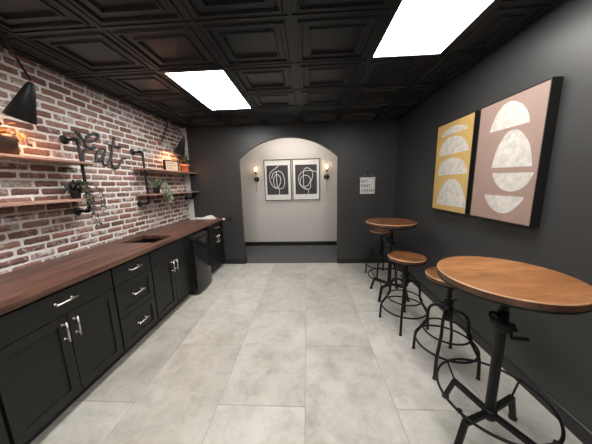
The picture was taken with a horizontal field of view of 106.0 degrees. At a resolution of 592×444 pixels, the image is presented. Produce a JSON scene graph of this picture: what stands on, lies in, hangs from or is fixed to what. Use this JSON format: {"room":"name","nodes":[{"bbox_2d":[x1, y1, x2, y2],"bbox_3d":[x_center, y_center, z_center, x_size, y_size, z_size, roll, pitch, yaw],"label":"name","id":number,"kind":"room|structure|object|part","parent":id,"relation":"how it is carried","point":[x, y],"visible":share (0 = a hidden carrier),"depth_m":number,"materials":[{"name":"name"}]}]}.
{"room":"break room","nodes":[
{"label":"break room","id":0,"kind":"room"},
{"bbox_2d":[0,47,188,273],"bbox_3d":[-2.268,0.101,0.767,0.147,2.655,7.155,-1,10,3],"label":"wall","id":1,"kind":"structure","parent":0,"point":[30,235],"depth_m":2.14,"materials":[{"name":"brick"}]},
{"bbox_2d":[0,30,36,124],"bbox_3d":[-1.986,-0.964,1.484,0.382,0.576,0.224,-1,10,3],"label":"wall lamp","id":2,"kind":"object","parent":1,"relation":"attached to","point":[22,106],"visible":1,"depth_m":1.51,"materials":[{"name":"black metal"}]},
{"bbox_3d":[-1.823,-1.094,1.436,0.015,0.292,0.172,-2,10,-2],"label":"arm","id":3,"kind":"part","parent":2,"relation":"part of","materials":[{"name":"black metal"}]},
{"bbox_3d":[-1.912,-0.822,1.533,0.180,0.277,0.156,2,10,21],"label":"lamp shade","id":4,"kind":"part","parent":2,"relation":"part of","materials":[{"name":"black metal"}]},
{"bbox_2d":[0,135,101,214],"bbox_3d":[-2.048,-0.335,1.530,0.238,0.744,1.261,-1,10,3],"label":"shelf","id":5,"kind":"object","parent":1,"relation":"attached to","point":[77,210],"visible":0.94,"depth_m":1.88,"materials":[{"name":"brown wood"}]},
{"bbox_2d":[0,122,34,154],"bbox_3d":[-2.025,-0.584,1.544,0.244,0.236,0.256,-1,10,3],"label":"potted plant","id":6,"kind":"object","parent":5,"relation":"on","point":[9,144],"visible":0.96,"depth_m":1.54,"materials":[{"name":"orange plant"}]},
{"bbox_3d":[-2.051,-0.530,1.535,0.190,0.135,0.190,-1,10,3],"label":"pot","id":7,"kind":"part","parent":6,"relation":"part of","materials":[{"name":"ceramic"}]},
{"bbox_2d":[61,180,105,227],"bbox_3d":[-1.972,-0.165,2.080,0.286,0.458,0.236,-1,10,3],"label":"trailing plant","id":8,"kind":"object","parent":5,"relation":"on","point":[77,187],"visible":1,"depth_m":2.02,"materials":[{"name":"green plant"}]},
{"bbox_3d":[-2.015,-0.253,2.042,0.076,0.075,0.076,-1,10,3],"label":"pot","id":9,"kind":"part","parent":8,"relation":"part of","materials":[{"name":"black ceramic"}]},
{"bbox_2d":[75,130,125,169],"bbox_3d":[-2.109,-0.775,2.456,0.019,0.376,0.575,-1,10,3],"label":"wall sign","id":10,"kind":"object","parent":1,"relation":"attached to","point":[85,140],"visible":0.96,"depth_m":2.38,"materials":[{"name":"black metal"}]},
{"bbox_2d":[130,149,198,206],"bbox_3d":[-1.950,-0.671,3.491,0.238,0.744,1.246,-1,10,3],"label":"shelf","id":11,"kind":"object","parent":1,"relation":"attached to","point":[139,203],"visible":0.81,"depth_m":2.97,"materials":[{"name":"brown wood"}]},
{"bbox_2d":[149,179,174,208],"bbox_3d":[-1.909,-0.402,3.155,0.287,0.432,0.254,-1,10,3],"label":"trailing plant","id":12,"kind":"object","parent":11,"relation":"on","point":[157,184],"visible":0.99,"depth_m":3.12,"materials":[{"name":"green plant"}]},
{"bbox_3d":[-1.957,-0.444,3.129,0.090,0.085,0.090,-1,10,3],"label":"pot","id":13,"kind":"part","parent":12,"relation":"part of","materials":[{"name":"black ceramic"}]},
{"bbox_2d":[162,160,178,170],"bbox_3d":[-1.959,-0.881,3.501,0.045,0.165,0.240,3,10,23],"label":"frame","id":14,"kind":"object","parent":11,"relation":"on","point":[167,164],"visible":0.93,"depth_m":3.48,"materials":[{"name":"beige paper"}]},
{"bbox_2d":[176,151,191,171],"bbox_3d":[-1.919,-1.053,3.858,0.230,0.382,0.227,-1,10,3],"label":"potted plant","id":15,"kind":"object","parent":11,"relation":"on","point":[184,167],"visible":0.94,"depth_m":3.84,"materials":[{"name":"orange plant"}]},
{"bbox_3d":[-1.930,-0.929,3.883,0.152,0.130,0.152,-1,10,3],"label":"pot","id":16,"kind":"part","parent":15,"relation":"part of","materials":[{"name":"ceramic"}]},
{"bbox_2d":[157,118,184,154],"bbox_3d":[-1.929,-1.282,3.428,0.302,0.465,0.462,-1,10,3],"label":"wall lamp","id":17,"kind":"object","parent":1,"relation":"attached to","point":[180,149],"visible":1,"depth_m":3.54,"materials":[{"name":"black metal"}]},
{"bbox_3d":[-1.880,-1.214,3.584,0.174,0.277,0.156,6,12,38],"label":"lamp shade","id":18,"kind":"part","parent":17,"relation":"part of","materials":[{"name":"black metal"}]},
{"bbox_2d":[0,0,563,126],"bbox_3d":[-0.335,-1.183,0.442,4.003,0.110,7.135,-1,10,3],"label":"ceiling","id":19,"kind":"structure","parent":0,"point":[293,61],"depth_m":1.77,"materials":[{"name":"black tile"}]},
{"bbox_2d":[158,68,253,110],"bbox_3d":[-0.926,-1.508,2.584,0.630,0.056,1.136,-1,10,3],"label":"ceiling light","id":20,"kind":"object","parent":19,"relation":"attached to","point":[215,89],"visible":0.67,"depth_m":2.42,"materials":[{"name":"white plastic"}]},
{"bbox_2d":[367,0,500,59],"bbox_3d":[0.906,-1.347,1.367,0.630,0.056,1.136,-1,10,3],"label":"ceiling light","id":21,"kind":"object","parent":19,"relation":"attached to","point":[412,28],"visible":0.84,"depth_m":1.54,"materials":[{"name":"white plastic"}]},
{"bbox_2d":[240,138,336,241],"bbox_3d":[-0.032,-0.784,5.373,5.800,2.750,0.100,-1,10,3],"label":"wall","id":22,"kind":"structure","parent":0,"point":[281,220],"depth_m":5.39,"materials":[{"name":"beige paint"}]},
{"bbox_2d":[252,166,258,189],"bbox_3d":[-0.938,-1.007,5.253,0.148,0.617,0.149,-1,10,3],"label":"wall sconce","id":23,"kind":"object","parent":22,"relation":"attached to","point":[255,169],"visible":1,"depth_m":5.21,"materials":[{"name":"white glass"}]},
{"bbox_3d":[-0.944,-1.241,5.213,0.148,0.144,0.148,-1,10,3],"label":"globe","id":24,"kind":"part","parent":23,"relation":"part of","materials":[{"name":"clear glass"}]},
{"bbox_2d":[264,159,291,200],"bbox_3d":[-0.430,-0.989,5.292,0.636,0.955,0.027,-1,10,3],"label":"framed print","id":25,"kind":"object","parent":22,"relation":"attached to","point":[277,173],"visible":1,"depth_m":5.29,"materials":[{"name":"white paper"}]},
{"bbox_2d":[245,241,336,245],"bbox_3d":[-0.003,0.531,5.539,5.800,0.100,0.013,-1,10,3],"label":"baseboard","id":26,"kind":"structure","parent":22,"relation":"attached to","point":[286,242],"depth_m":5.54,"materials":[{"name":"black wood"}]},
{"bbox_2d":[292,158,319,199],"bbox_3d":[0.237,-1.000,5.257,0.636,0.955,0.027,-1,10,3],"label":"framed print","id":27,"kind":"object","parent":22,"relation":"attached to","point":[305,172],"visible":1,"depth_m":5.25,"materials":[{"name":"white paper"}]},
{"bbox_2d":[324,163,329,179],"bbox_3d":[0.712,-1.052,5.164,0.148,0.617,0.149,-1,10,3],"label":"wall sconce","id":28,"kind":"object","parent":22,"relation":"attached to","point":[326,165],"visible":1,"depth_m":5.10,"materials":[{"name":"white glass"}]},
{"bbox_3d":[0.706,-1.285,5.124,0.148,0.144,0.148,-1,10,3],"label":"globe","id":29,"kind":"part","parent":28,"relation":"part of","materials":[{"name":"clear glass"}]},
{"bbox_2d":[180,118,398,263],"bbox_3d":[-0.095,-0.566,4.098,5.800,2.750,0.080,-1,10,3],"label":"wall","id":30,"kind":"structure","parent":0,"point":[215,153],"depth_m":4.00,"materials":[{"name":"black paint"}]},
{"bbox_2d":[180,128,194,218],"bbox_3d":[-1.989,-0.866,4.097,0.108,1.635,0.006,-1,10,3],"label":"trim","id":31,"kind":"structure","parent":30,"relation":"attached to","point":[182,130],"depth_m":4.12,"materials":[{"name":"white paint"}]},
{"bbox_2d":[225,257,246,263],"bbox_3d":[-1.177,0.755,4.391,0.407,0.100,0.133,-1,10,3],"label":"baseboard","id":32,"kind":"structure","parent":30,"relation":"attached to","point":[227,261],"depth_m":4.33,"materials":[{"name":"black wood"}]},
{"bbox_2d":[337,258,387,262],"bbox_3d":[1.287,0.726,4.203,1.016,0.100,0.013,-1,10,3],"label":"baseboard","id":33,"kind":"structure","parent":30,"relation":"attached to","point":[339,260],"depth_m":4.20,"materials":[{"name":"black wood"}]},
{"bbox_3d":[1.266,-0.864,3.920,0.030,0.060,0.038,-1,10,3],"label":"wall hook","id":34,"kind":"object","parent":30,"relation":"attached to","visible":0},
{"bbox_2d":[360,174,375,193],"bbox_3d":[1.270,-0.678,3.956,0.290,0.356,0.012,-1,10,3],"label":"sign","id":35,"kind":"object","parent":34,"relation":"hanging from","point":[367,184],"visible":1,"depth_m":3.96,"materials":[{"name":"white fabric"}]},
{"bbox_2d":[30,245,582,443],"bbox_3d":[-0.201,1.295,1.511,5.800,0.051,8.420,-1,10,3],"label":"floor","id":36,"kind":"structure","parent":0,"point":[267,353],"depth_m":1.79,"materials":[{"name":"tile"}]},
{"bbox_2d":[0,412,9,443],"bbox_3d":[-1.839,0.992,0.801,0.653,0.866,0.745,-1,10,3],"label":"base cabinet","id":37,"kind":"object","parent":36,"relation":"on","point":[4,439],"visible":1,"depth_m":1.16,"materials":[{"name":"black paint"}]},
{"bbox_2d":[0,218,222,314],"bbox_3d":[-1.792,0.282,2.258,0.640,0.040,3.977,-1,10,3],"label":"countertop","id":38,"kind":"structure","parent":37,"relation":"on","point":[20,287],"depth_m":1.76,"materials":[{"name":"brown wood"}]},
{"bbox_2d":[131,238,164,242],"bbox_3d":[-1.743,0.321,2.649,0.463,0.167,0.418,-1,10,3],"label":"sink","id":39,"kind":"object","parent":38,"relation":"in","point":[153,240],"visible":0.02,"depth_m":2.82,"materials":[{"name":"black metal"}]},
{"bbox_2d":[189,215,215,219],"bbox_3d":[-1.718,-0.092,4.150,0.484,0.060,0.160,-1,10,3],"label":"towel","id":40,"kind":"object","parent":38,"relation":"on","point":[209,216],"visible":0.97,"depth_m":4.10,"materials":[{"name":"white fabric"}]},
{"bbox_2d":[0,270,123,443],"bbox_3d":[-1.802,0.867,1.535,0.653,0.866,0.739,-1,10,3],"label":"base cabinet","id":41,"kind":"object","parent":36,"relation":"on","point":[54,347],"visible":0.99,"depth_m":1.41,"materials":[{"name":"black paint"}]},
{"bbox_3d":[-1.532,0.930,1.347,0.020,0.583,0.360,-1,10,3],"label":"door","id":42,"kind":"part","parent":41,"relation":"part of","materials":[{"name":"black paint"}]},
{"bbox_3d":[-1.532,0.528,1.464,0.020,0.159,0.726,-1,10,3],"label":"drawer","id":43,"kind":"part","parent":41,"relation":"part of","materials":[{"name":"black paint"}]},
{"bbox_3d":[-1.501,0.720,1.458,0.039,0.138,0.016,-1,10,3],"label":"handle","id":44,"kind":"part","parent":41,"relation":"part of","materials":[{"name":"silver metal"}]},
{"bbox_3d":[-1.504,0.515,1.460,0.039,0.016,0.138,-1,10,3],"label":"handle","id":45,"kind":"part","parent":41,"relation":"part of","materials":[{"name":"silver metal"}]},
{"bbox_3d":[-1.498,0.708,1.529,0.039,0.138,0.016,-1,10,3],"label":"handle","id":46,"kind":"part","parent":41,"relation":"part of","materials":[{"name":"silver metal"}]},
{"bbox_3d":[-1.514,0.868,1.707,0.020,0.583,0.360,-1,10,3],"label":"door","id":47,"kind":"part","parent":41,"relation":"part of","materials":[{"name":"black paint"}]},
{"bbox_2d":[108,253,157,361],"bbox_3d":[-1.773,0.767,2.121,0.653,0.866,0.445,-1,10,3],"label":"base cabinet","id":48,"kind":"object","parent":36,"relation":"on","point":[132,283],"visible":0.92,"depth_m":2.06,"materials":[{"name":"black paint"}]},
{"bbox_3d":[-1.503,0.428,2.050,0.020,0.159,0.432,-1,10,3],"label":"drawer","id":49,"kind":"part","parent":48,"relation":"part of","materials":[{"name":"black paint"}]},
{"bbox_3d":[-1.498,0.655,2.088,0.020,0.292,0.432,-1,10,3],"label":"drawer","id":50,"kind":"part","parent":48,"relation":"part of","materials":[{"name":"black paint"}]},
{"bbox_3d":[-1.490,0.945,2.137,0.020,0.286,0.432,-1,10,3],"label":"drawer","id":51,"kind":"part","parent":48,"relation":"part of","materials":[{"name":"black paint"}]},
{"bbox_2d":[147,236,191,328],"bbox_3d":[-1.745,0.668,2.698,0.653,0.866,0.722,-1,10,3],"label":"base cabinet","id":52,"kind":"object","parent":36,"relation":"on","point":[169,263],"visible":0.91,"depth_m":2.61,"materials":[{"name":"black paint"}]},
{"bbox_3d":[-1.474,0.730,2.514,0.020,0.583,0.352,-1,10,3],"label":"door","id":53,"kind":"part","parent":52,"relation":"part of","materials":[{"name":"black paint"}]},
{"bbox_3d":[-1.457,0.670,2.866,0.020,0.583,0.352,-1,10,3],"label":"door","id":54,"kind":"part","parent":52,"relation":"part of","materials":[{"name":"black paint"}]},
{"bbox_2d":[187,230,211,293],"bbox_3d":[-1.642,0.581,3.281,0.640,0.838,0.440,-1,10,3],"label":"mini fridge","id":55,"kind":"object","parent":36,"relation":"on","point":[198,243],"visible":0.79,"depth_m":3.13,"materials":[{"name":"black metal"}]},
{"bbox_3d":[-1.388,0.185,3.200,0.072,0.043,0.440,-1,10,3],"label":"trim","id":56,"kind":"part","parent":55,"relation":"part of","materials":[{"name":"black metal"}]},
{"bbox_2d":[198,221,224,272],"bbox_3d":[-1.681,0.447,3.993,0.653,0.866,0.608,-1,10,3],"label":"base cabinet","id":57,"kind":"object","parent":36,"relation":"on","point":[215,231],"visible":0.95,"depth_m":3.92,"materials":[{"name":"black paint"}]},
{"bbox_3d":[-1.409,0.504,3.837,0.020,0.583,0.295,-1,10,3],"label":"door","id":58,"kind":"part","parent":57,"relation":"part of","materials":[{"name":"black paint"}]},
{"bbox_3d":[-1.411,0.108,3.922,0.020,0.159,0.595,-1,10,3],"label":"drawer","id":59,"kind":"part","parent":57,"relation":"part of","materials":[{"name":"black paint"}]},
{"bbox_3d":[-1.394,0.454,4.132,0.020,0.583,0.295,-1,10,3],"label":"door","id":60,"kind":"part","parent":57,"relation":"part of","materials":[{"name":"black paint"}]},
{"bbox_2d":[365,228,395,277],"bbox_3d":[1.361,0.502,3.573,0.453,0.749,0.453,-4,10,-13],"label":"bar stool","id":61,"kind":"object","parent":36,"relation":"on","point":[377,231],"visible":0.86,"depth_m":3.51,"materials":[{"name":"black metal"}]},
{"bbox_3d":[1.257,0.609,3.659,0.232,0.490,0.023,5,11,31],"label":"leg","id":62,"kind":"part","parent":61,"relation":"part of","materials":[{"name":"black metal"}]},
{"bbox_3d":[1.298,0.637,3.487,0.023,0.490,0.232,5,11,31],"label":"leg","id":63,"kind":"part","parent":61,"relation":"part of","materials":[{"name":"black metal"}]},
{"bbox_3d":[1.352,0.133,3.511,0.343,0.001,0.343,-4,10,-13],"label":"seat","id":64,"kind":"part","parent":61,"relation":"part of","materials":[{"name":"brown wood"}]},
{"bbox_2d":[366,218,417,301],"bbox_3d":[1.227,0.483,2.947,0.608,1.002,0.608,-5,10,-20],"label":"bar table","id":65,"kind":"object","parent":36,"relation":"on","point":[392,224],"visible":0.92,"depth_m":2.85,"materials":[{"name":"brown wood"}]},
{"bbox_3d":[1.149,0.863,3.105,0.030,0.169,0.234,-10,13,-42],"label":"leg","id":66,"kind":"part","parent":65,"relation":"part of","materials":[{"name":"black metal"}]},
{"bbox_3d":[1.140,0.898,2.901,0.234,0.169,0.030,-10,13,-42],"label":"leg","id":67,"kind":"part","parent":65,"relation":"part of","materials":[{"name":"black metal"}]},
{"bbox_3d":[1.216,0.032,2.870,0.600,0.014,0.600,-5,10,-20],"label":"plate","id":68,"kind":"part","parent":65,"relation":"part of","materials":[{"name":"brown wood"}]},
{"bbox_3d":[1.346,0.894,2.892,0.030,0.169,0.234,-10,13,-42],"label":"leg","id":69,"kind":"part","parent":65,"relation":"part of","materials":[{"name":"black metal"}]},
{"bbox_2d":[379,251,428,335],"bbox_3d":[1.139,0.716,2.341,0.453,0.749,0.453,-4,10,-15],"label":"bar stool","id":70,"kind":"object","parent":36,"relation":"on","point":[405,258],"visible":0.98,"depth_m":2.27,"materials":[{"name":"black metal"}]},
{"bbox_3d":[1.033,0.825,2.424,0.232,0.490,0.023,4,11,30],"label":"leg","id":71,"kind":"part","parent":70,"relation":"part of","materials":[{"name":"black metal"}]},
{"bbox_3d":[1.079,0.852,2.253,0.023,0.490,0.232,4,11,30],"label":"leg","id":72,"kind":"part","parent":70,"relation":"part of","materials":[{"name":"black metal"}]},
{"bbox_3d":[1.206,0.813,2.469,0.023,0.490,0.232,4,11,30],"label":"leg","id":73,"kind":"part","parent":70,"relation":"part of","materials":[{"name":"black metal"}]},
{"bbox_3d":[1.135,0.557,2.314,0.037,0.333,0.037,-4,10,-15],"label":"screw post","id":74,"kind":"part","parent":70,"relation":"part of","materials":[{"name":"black metal"}]},
{"bbox_3d":[1.131,0.388,2.285,0.344,0.012,0.344,-4,10,-15],"label":"seat plate","id":75,"kind":"part","parent":70,"relation":"part of","materials":[{"name":"brown wood"}]},
{"bbox_3d":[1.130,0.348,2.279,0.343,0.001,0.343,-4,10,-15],"label":"seat","id":76,"kind":"part","parent":70,"relation":"part of","materials":[{"name":"brown wood"}]},
{"bbox_3d":[1.252,0.841,2.298,0.232,0.490,0.023,4,11,30],"label":"leg","id":77,"kind":"part","parent":70,"relation":"part of","materials":[{"name":"black metal"}]},
{"bbox_2d":[412,267,480,380],"bbox_3d":[1.221,0.792,1.804,0.453,0.776,0.453,-1,10,2],"label":"bar stool","id":78,"kind":"object","parent":36,"relation":"on","point":[431,274],"visible":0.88,"depth_m":1.74,"materials":[{"name":"black metal"}]},
{"bbox_3d":[1.137,0.908,1.917,0.023,0.490,0.232,-10,13,-42],"label":"leg","id":79,"kind":"part","parent":78,"relation":"part of","materials":[{"name":"black metal"}]},
{"bbox_3d":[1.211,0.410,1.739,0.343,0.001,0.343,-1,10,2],"label":"seat","id":80,"kind":"part","parent":78,"relation":"part of","materials":[{"name":"brown wood"}]},
{"bbox_3d":[1.132,0.938,1.740,0.232,0.490,0.023,-10,13,-42],"label":"leg","id":81,"kind":"part","parent":78,"relation":"part of","materials":[{"name":"black metal"}]},
{"bbox_3d":[1.212,0.450,1.746,0.344,0.012,0.344,-1,10,2],"label":"seat plate","id":82,"kind":"part","parent":78,"relation":"part of","materials":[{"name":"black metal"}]},
{"bbox_3d":[1.216,0.619,1.774,0.037,0.333,0.037,-1,10,2],"label":"screw post","id":83,"kind":"part","parent":78,"relation":"part of","materials":[{"name":"black metal"}]},
{"bbox_3d":[1.316,0.905,1.911,0.232,0.490,0.023,-10,13,-42],"label":"leg","id":84,"kind":"part","parent":78,"relation":"part of","materials":[{"name":"black metal"}]},
{"bbox_3d":[1.311,0.935,1.735,0.023,0.490,0.232,-10,13,-42],"label":"leg","id":85,"kind":"part","parent":78,"relation":"part of","materials":[{"name":"black metal"}]},
{"bbox_2d":[435,256,591,443],"bbox_3d":[1.120,0.770,1.269,0.608,1.002,0.608,-1,10,3],"label":"bar table","id":86,"kind":"object","parent":36,"relation":"on","point":[505,283],"visible":1,"depth_m":1.18,"materials":[{"name":"brown wood"}]},
{"bbox_3d":[1.085,1.145,1.453,0.030,0.169,0.234,-5,10,-19],"label":"leg","id":87,"kind":"part","parent":86,"relation":"part of","materials":[{"name":"black metal"}]},
{"bbox_3d":[0.997,1.178,1.270,0.234,0.169,0.030,-5,10,-19],"label":"leg","id":88,"kind":"part","parent":86,"relation":"part of","materials":[{"name":"black metal"}]},
{"bbox_3d":[1.116,0.456,1.197,0.100,0.266,0.100,-1,10,3],"label":"post","id":89,"kind":"part","parent":86,"relation":"part of","materials":[{"name":"black metal"}]},
{"bbox_3d":[1.271,1.155,1.365,0.234,0.169,0.030,-5,10,-19],"label":"leg","id":90,"kind":"part","parent":86,"relation":"part of","materials":[{"name":"black metal"}]},
{"bbox_3d":[1.109,0.319,1.192,0.600,0.014,0.600,-1,10,3],"label":"plate","id":91,"kind":"part","parent":86,"relation":"part of","materials":[{"name":"brown wood"}]},
{"bbox_3d":[1.183,1.188,1.182,0.030,0.169,0.234,-5,10,-19],"label":"leg","id":92,"kind":"part","parent":86,"relation":"part of","materials":[{"name":"black metal"}]},
{"bbox_3d":[1.180,0.605,1.203,0.132,0.067,0.022,0,10,9],"label":"crank handle","id":93,"kind":"part","parent":86,"relation":"part of","materials":[{"name":"black metal"}]},
{"bbox_2d":[393,0,591,430],"bbox_3d":[1.645,0.039,0.562,0.100,2.655,7.155,-1,10,3],"label":"wall","id":94,"kind":"structure","parent":0,"point":[557,357],"depth_m":1.52,"materials":[{"name":"black paint"}]},
{"bbox_2d":[431,110,479,214],"bbox_3d":[1.645,-0.576,2.334,0.062,0.934,0.586,-1,10,3],"label":"canvas painting","id":95,"kind":"object","parent":94,"relation":"attached to","point":[456,143],"visible":0.98,"depth_m":2.25,"materials":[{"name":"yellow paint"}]},
{"bbox_2d":[394,263,591,443],"bbox_3d":[1.617,1.309,0.720,0.013,0.100,7.035,-1,10,3],"label":"baseboard","id":96,"kind":"structure","parent":94,"relation":"attached to","point":[570,422],"depth_m":1.58,"materials":[{"name":"black wood"}]},
{"bbox_2d":[469,76,563,227],"bbox_3d":[1.615,-0.470,1.712,0.062,0.934,0.575,-1,10,3],"label":"canvas painting","id":97,"kind":"object","parent":94,"relation":"attached to","point":[515,137],"visible":1,"depth_m":1.60,"materials":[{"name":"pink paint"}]}
]}

